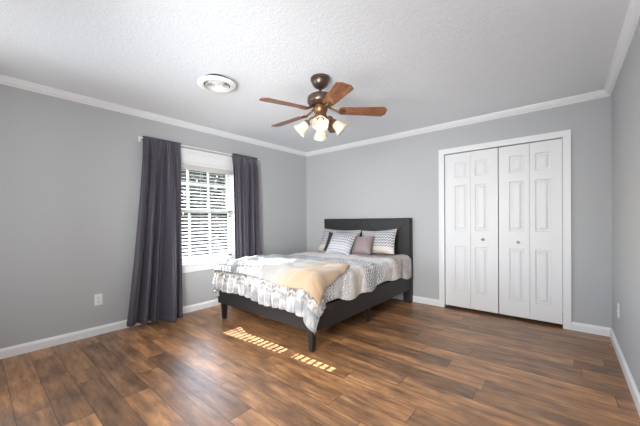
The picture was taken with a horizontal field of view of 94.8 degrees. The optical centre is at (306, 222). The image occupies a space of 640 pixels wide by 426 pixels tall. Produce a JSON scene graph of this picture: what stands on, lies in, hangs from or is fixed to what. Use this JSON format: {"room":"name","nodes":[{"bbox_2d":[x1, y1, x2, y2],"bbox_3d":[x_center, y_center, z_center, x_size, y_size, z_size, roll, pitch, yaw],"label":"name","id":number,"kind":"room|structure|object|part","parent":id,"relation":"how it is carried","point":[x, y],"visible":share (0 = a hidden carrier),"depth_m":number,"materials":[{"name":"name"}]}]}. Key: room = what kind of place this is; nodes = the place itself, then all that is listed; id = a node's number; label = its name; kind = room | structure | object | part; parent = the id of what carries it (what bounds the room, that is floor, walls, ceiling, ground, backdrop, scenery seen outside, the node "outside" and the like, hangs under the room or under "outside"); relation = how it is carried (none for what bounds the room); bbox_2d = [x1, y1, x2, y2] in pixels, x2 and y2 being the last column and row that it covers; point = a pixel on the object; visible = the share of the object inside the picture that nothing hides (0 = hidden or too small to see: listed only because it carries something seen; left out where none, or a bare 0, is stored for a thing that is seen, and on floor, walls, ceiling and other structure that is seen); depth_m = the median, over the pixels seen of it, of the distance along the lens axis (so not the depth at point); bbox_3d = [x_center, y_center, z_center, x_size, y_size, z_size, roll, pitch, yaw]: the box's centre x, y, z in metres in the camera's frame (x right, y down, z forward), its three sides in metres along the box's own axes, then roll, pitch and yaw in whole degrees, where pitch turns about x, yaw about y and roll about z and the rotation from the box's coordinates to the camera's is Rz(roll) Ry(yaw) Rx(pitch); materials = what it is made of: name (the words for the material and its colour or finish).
{"room":"bedroom","nodes":[
{"label":"bedroom","id":0,"kind":"room"},
{"bbox_2d":[0,84,306,348],"bbox_3d":[-1.532,-0.057,3.933,0.150,2.440,4.750,0,0,41],"label":"wall","id":1,"kind":"structure","parent":0,"point":[70,171],"depth_m":2.96,"materials":[{"name":"grey paint"}]},
{"bbox_2d":[94,293,102,305],"bbox_3d":[-2.179,0.808,3.074,0.010,0.118,0.072,0,0,41],"label":"wall outlet","id":2,"kind":"object","parent":1,"relation":"attached to","point":[98,300],"visible":1,"depth_m":3.07,"materials":[{"name":"white plastic"}]},
{"bbox_2d":[0,299,220,358],"bbox_3d":[-1.460,1.120,3.885,0.018,0.086,4.450,0,0,41],"label":"baseboard","id":3,"kind":"structure","parent":1,"relation":"attached to","point":[23,348],"depth_m":2.91,"materials":[{"name":"white paint"}]},
{"bbox_2d":[0,74,305,156],"bbox_3d":[-1.464,-1.246,3.858,0.058,0.062,4.450,0,0,41],"label":"crown molding","id":4,"kind":"structure","parent":1,"relation":"attached to","point":[5,80],"depth_m":3.24,"materials":[{"name":"white paint"}]},
{"bbox_2d":[138,136,258,160],"bbox_3d":[-1.338,-0.963,3.971,0.096,0.060,1.716,0,0,41],"label":"curtain rod","id":5,"kind":"object","parent":1,"relation":"attached to","point":[139,137],"visible":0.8,"depth_m":3.81,"materials":[{"name":"white plastic"}]},
{"bbox_2d":[127,136,182,326],"bbox_3d":[-1.710,0.089,3.358,0.253,2.135,0.643,0,0,41],"label":"curtain","id":6,"kind":"object","parent":5,"relation":"hanging from","point":[156,293],"visible":1,"depth_m":3.42,"materials":[{"name":"grey fabric"}]},
{"bbox_2d":[232,153,260,258],"bbox_3d":[-0.904,0.076,4.381,0.129,2.135,0.468,0,0,41],"label":"curtain","id":7,"kind":"object","parent":5,"relation":"hanging from","point":[246,213],"visible":0.73,"depth_m":4.37,"materials":[{"name":"grey fabric"}]},
{"bbox_2d":[181,148,232,272],"bbox_3d":[-1.439,-0.148,4.003,0.198,1.590,1.204,0,0,41],"label":"window","id":8,"kind":"structure","parent":1,"relation":"in","point":[188,156],"depth_m":4.03,"materials":[{"name":"white paint"}]},
{"bbox_3d":[-1.492,-0.445,4.046,0.030,0.614,0.968,0,0,41],"label":"sash","id":9,"kind":"part","parent":8,"relation":"part of","materials":[{"name":"white paint"}]},
{"bbox_3d":[-1.460,0.164,4.026,0.030,0.694,0.968,0,0,41],"label":"sash","id":10,"kind":"part","parent":8,"relation":"part of","materials":[{"name":"white paint"}]},
{"bbox_2d":[181,164,232,262],"bbox_3d":[-1.424,-0.112,3.990,0.058,1.280,0.956,0,0,41],"label":"window blind","id":11,"kind":"object","parent":8,"relation":"attached to","point":[194,168],"visible":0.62,"depth_m":4.03,"materials":[{"name":"white plastic"}]},
{"bbox_3d":[-1.202,-0.101,4.245,0.055,1.230,0.002,0,0,41],"label":"ladder cord","id":12,"kind":"part","parent":11,"relation":"part of","materials":[{"name":"white fabric"}]},
{"bbox_3d":[-1.401,0.548,3.979,0.105,0.035,1.204,0,0,41],"label":"sill","id":13,"kind":"part","parent":8,"relation":"part of","materials":[{"name":"white paint"}]},
{"bbox_2d":[0,0,629,151],"bbox_3d":[0.221,-1.334,2.776,4.317,0.100,5.350,0,0,41],"label":"ceiling","id":14,"kind":"structure","parent":0,"point":[428,63],"depth_m":2.24,"materials":[{"name":"white paint"}]},
{"bbox_2d":[197,74,235,92],"bbox_3d":[-0.807,-1.247,2.642,0.336,0.055,0.336,0,0,41],"label":"ceiling vent","id":15,"kind":"object","parent":14,"relation":"in","point":[215,83],"visible":1,"depth_m":2.61,"materials":[{"name":"white plastic"}]},
{"bbox_2d":[259,73,386,140],"bbox_3d":[0.087,-1.021,2.635,1.084,0.522,1.121,0,0,41],"label":"ceiling fan","id":16,"kind":"object","parent":14,"relation":"hanging from","point":[320,101],"visible":1,"depth_m":2.56,"materials":[{"name":"brown wood"}]},
{"bbox_3d":[-0.189,-0.972,2.410,0.414,0.046,0.138,-1,0,-34],"label":"blade","id":17,"kind":"part","parent":16,"relation":"part of","materials":[{"name":"brown wood"}]},
{"bbox_3d":[-0.176,-0.975,2.840,0.417,0.046,0.138,0,0,41],"label":"blade","id":18,"kind":"part","parent":16,"relation":"part of","materials":[{"name":"brown wood"}]},
{"bbox_3d":[-0.060,-0.831,2.622,0.136,0.141,0.133,0,0,41],"label":"lamp shade","id":19,"kind":"part","parent":16,"relation":"part of","materials":[{"name":"white glass"}]},
{"bbox_3d":[0.024,-0.896,2.619,0.107,0.088,0.062,0,0,7],"label":"light arm","id":20,"kind":"part","parent":16,"relation":"part of","materials":[{"name":"gold metal"}]},
{"bbox_3d":[0.127,-0.833,2.801,0.135,0.143,0.140,0,0,41],"label":"lamp shade","id":21,"kind":"part","parent":16,"relation":"part of","materials":[{"name":"white glass"}]},
{"bbox_3d":[0.116,-0.831,2.432,0.135,0.143,0.140,0,0,41],"label":"lamp shade","id":22,"kind":"part","parent":16,"relation":"part of","materials":[{"name":"white glass"}]},
{"bbox_3d":[0.218,-0.898,2.614,0.107,0.088,0.062,0,0,7],"label":"light arm","id":23,"kind":"part","parent":16,"relation":"part of","materials":[{"name":"gold metal"}]},
{"bbox_3d":[0.250,-0.979,2.965,0.138,0.046,0.414,0,0,20],"label":"blade","id":24,"kind":"part","parent":16,"relation":"part of","materials":[{"name":"brown wood"}]},
{"bbox_3d":[0.221,-0.975,2.258,0.138,0.046,0.414,-1,0,-16],"label":"blade","id":25,"kind":"part","parent":16,"relation":"part of","materials":[{"name":"brown wood"}]},
{"bbox_3d":[0.304,-0.834,2.612,0.136,0.141,0.133,0,0,41],"label":"lamp shade","id":26,"kind":"part","parent":16,"relation":"part of","materials":[{"name":"white glass"}]},
{"bbox_3d":[0.492,-0.979,2.601,0.414,0.046,0.138,0,0,2],"label":"blade","id":27,"kind":"part","parent":16,"relation":"part of","materials":[{"name":"brown wood"}]},
{"bbox_2d":[0,298,639,425],"bbox_3d":[0.241,1.206,2.791,4.317,0.100,5.350,0,0,41],"label":"floor","id":28,"kind":"structure","parent":0,"point":[414,363],"depth_m":2.24,"materials":[{"name":"brown wood"}]},
{"bbox_2d":[218,218,412,352],"bbox_3d":[0.210,0.550,3.894,1.547,1.200,2.180,0,0,41],"label":"bed","id":29,"kind":"object","parent":28,"relation":"on","point":[337,310],"visible":0.27,"depth_m":3.46,"materials":[{"name":"grey fabric"}]},
{"bbox_3d":[-0.998,1.068,3.558,0.060,0.187,0.060,0,0,41],"label":"leg","id":30,"kind":"part","parent":29,"relation":"part of","materials":[{"name":"black wood"}]},
{"bbox_3d":[-0.497,0.868,3.098,1.535,0.215,0.044,0,0,41],"label":"foot rail","id":31,"kind":"part","parent":29,"relation":"part of","materials":[{"name":"grey fabric"}]},
{"bbox_3d":[0.046,1.065,2.640,0.060,0.187,0.060,0,0,41],"label":"leg","id":32,"kind":"part","parent":29,"relation":"part of","materials":[{"name":"black wood"}]},
{"bbox_3d":[0.754,0.856,3.393,0.045,0.215,2.049,0,0,41],"label":"rail","id":33,"kind":"part","parent":29,"relation":"part of","materials":[{"name":"grey fabric"}]},
{"bbox_3d":[0.711,1.055,3.408,0.040,0.187,0.040,0,0,41],"label":"leg","id":34,"kind":"part","parent":29,"relation":"part of","materials":[{"name":"black wood"}]},
{"bbox_3d":[0.903,0.445,4.678,1.540,1.010,0.085,0,0,41],"label":"headboard","id":35,"kind":"part","parent":29,"relation":"part of","materials":[{"name":"grey fabric"}]},
{"bbox_3d":[1.448,1.042,4.214,0.110,0.192,0.075,0,0,41],"label":"leg","id":36,"kind":"part","parent":29,"relation":"part of","materials":[{"name":"grey fabric"}]},
{"bbox_3d":[0.199,0.668,3.891,1.435,0.265,2.018,0,0,41],"label":"mattress","id":37,"kind":"object","parent":29,"relation":"on","visible":0},
{"bbox_2d":[213,250,411,333],"bbox_3d":[0.163,0.704,3.796,1.655,0.493,2.217,0,0,41],"label":"comforter","id":38,"kind":"object","parent":37,"relation":"on","point":[365,272],"visible":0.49,"depth_m":3.10,"materials":[{"name":"fabric"}]},
{"bbox_2d":[213,254,349,305],"bbox_3d":[-0.248,0.571,3.322,1.664,0.279,0.918,0,0,41],"label":"throw blanket","id":39,"kind":"object","parent":38,"relation":"on","point":[312,276],"visible":1,"depth_m":2.94,"materials":[{"name":"beige fabric"}]},
{"bbox_2d":[323,232,332,250],"bbox_3d":[0.450,0.319,4.606,0.387,0.326,0.159,0,0,41],"label":"pillow","id":40,"kind":"object","parent":38,"relation":"on","point":[330,233],"visible":0.23,"depth_m":4.66,"materials":[{"name":"grey fabric"}]},
{"bbox_2d":[318,229,360,252],"bbox_3d":[0.517,0.298,4.773,0.753,0.376,0.218,0,0,41],"label":"pillow","id":41,"kind":"object","parent":38,"relation":"on","point":[326,231],"visible":0.41,"depth_m":4.84,"materials":[{"name":"fabric"}]},
{"bbox_2d":[325,232,356,254],"bbox_3d":[0.501,0.315,4.362,0.434,0.345,0.228,0,0,41],"label":"pillow","id":42,"kind":"object","parent":38,"relation":"on","point":[340,243],"visible":0.98,"depth_m":4.29,"materials":[{"name":"fabric"}]},
{"bbox_2d":[352,236,373,254],"bbox_3d":[0.800,0.329,4.239,0.319,0.272,0.173,0,0,41],"label":"pillow","id":43,"kind":"object","parent":38,"relation":"on","point":[362,245],"visible":0.98,"depth_m":4.18,"materials":[{"name":"pink fabric"}]},
{"bbox_2d":[362,229,396,253],"bbox_3d":[1.029,0.286,4.310,0.592,0.383,0.217,0,0,41],"label":"pillow","id":44,"kind":"object","parent":38,"relation":"on","point":[383,241],"visible":0.72,"depth_m":4.18,"materials":[{"name":"fabric"}]},
{"bbox_2d":[306,96,611,327],"bbox_3d":[1.541,-0.083,4.275,4.017,2.440,0.120,0,0,41],"label":"wall","id":45,"kind":"structure","parent":0,"point":[395,178],"depth_m":3.99,"materials":[{"name":"grey paint"}]},
{"bbox_2d":[393,294,438,305],"bbox_3d":[0.893,1.096,4.767,2.390,0.086,0.018,0,0,41],"label":"baseboard","id":46,"kind":"structure","parent":45,"relation":"attached to","point":[423,300],"depth_m":4.12,"materials":[{"name":"white paint"}]},
{"bbox_2d":[306,90,609,156],"bbox_3d":[1.473,-1.271,4.201,4.017,0.062,0.058,0,0,41],"label":"crown molding","id":47,"kind":"structure","parent":45,"relation":"attached to","point":[601,93],"depth_m":3.62,"materials":[{"name":"white paint"}]},
{"bbox_2d":[445,148,498,312],"bbox_3d":[2.076,0.103,3.741,0.599,1.997,0.070,0,0,41],"label":"door","id":48,"kind":"structure","parent":45,"relation":"in","point":[471,178],"depth_m":3.73,"materials":[{"name":"white paint"}]},
{"bbox_2d":[438,129,570,329],"bbox_3d":[2.320,0.081,3.576,1.326,2.108,0.142,0,0,41],"label":"door frame","id":49,"kind":"structure","parent":45,"relation":"attached to","point":[565,135],"depth_m":3.20,"materials":[{"name":"white paint"}]},
{"bbox_2d":[499,139,562,323],"bbox_3d":[2.524,0.102,3.348,0.576,1.997,0.070,0,0,41],"label":"door","id":50,"kind":"structure","parent":45,"relation":"in","point":[530,175],"depth_m":3.33,"materials":[{"name":"white paint"}]},
{"bbox_2d":[571,321,610,336],"bbox_3d":[2.900,1.091,3.004,0.302,0.086,0.018,0,0,41],"label":"baseboard","id":51,"kind":"structure","parent":45,"relation":"attached to","point":[581,327],"depth_m":3.00,"materials":[{"name":"white paint"}]},
{"bbox_2d":[498,145,562,303],"bbox_3d":[2.571,-0.088,3.862,1.440,2.440,0.620,0,0,41],"label":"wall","id":52,"kind":"structure","parent":0,"point":[562,145],"depth_m":3.67,"materials":[{"name":"grey paint"}]},
{"bbox_2d":[612,22,639,392],"bbox_3d":[1.796,-0.068,1.408,0.150,2.440,5.350,0,0,41],"label":"wall","id":53,"kind":"structure","parent":0,"point":[626,93],"depth_m":2.20,"materials":[{"name":"grey paint"}]},
{"bbox_2d":[617,303,619,317],"bbox_3d":[2.681,0.758,2.534,0.010,0.118,0.072,0,0,41],"label":"wall outlet","id":54,"kind":"object","parent":53,"relation":"attached to","point":[618,311],"visible":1,"depth_m":2.51,"materials":[{"name":"white plastic"}]},
{"bbox_2d":[604,0,639,95],"bbox_3d":[1.511,-1.254,1.245,0.058,0.062,4.450,0,0,41],"label":"crown molding","id":55,"kind":"structure","parent":53,"relation":"attached to","point":[632,19],"depth_m":2.07,"materials":[{"name":"white paint"}]},
{"bbox_2d":[610,328,639,415],"bbox_3d":[1.544,1.112,1.245,0.018,0.086,4.450,0,0,41],"label":"baseboard","id":56,"kind":"structure","parent":53,"relation":"attached to","point":[629,378],"depth_m":2.12,"materials":[{"name":"white paint"}]},
{"label":"outside","id":57,"kind":"structure","parent":0,"visible":0},
{"bbox_2d":[182,246,227,256],"bbox_3d":[-6.633,1.626,8.736,13.840,0.100,20.000,0,0,41],"label":"ground","id":58,"kind":"structure","parent":57,"point":[213,246],"depth_m":14.41,"materials":[{"name":"white"}]},
{"bbox_2d":[181,169,217,253],"bbox_3d":[-5.583,-1.084,14.364,2.391,5.326,2.454,0,0,41],"label":"evergreen tree","id":59,"kind":"object","parent":58,"relation":"on","point":[183,172],"visible":0.3,"depth_m":13.73,"materials":[{"name":"green plant"}]},
{"bbox_2d":[214,174,227,249],"bbox_3d":[-4.042,-1.095,16.125,2.361,5.288,2.411,0,0,41],"label":"evergreen tree","id":60,"kind":"object","parent":58,"relation":"on","point":[218,175],"visible":0.13,"depth_m":15.42,"materials":[{"name":"green plant"}]}
]}

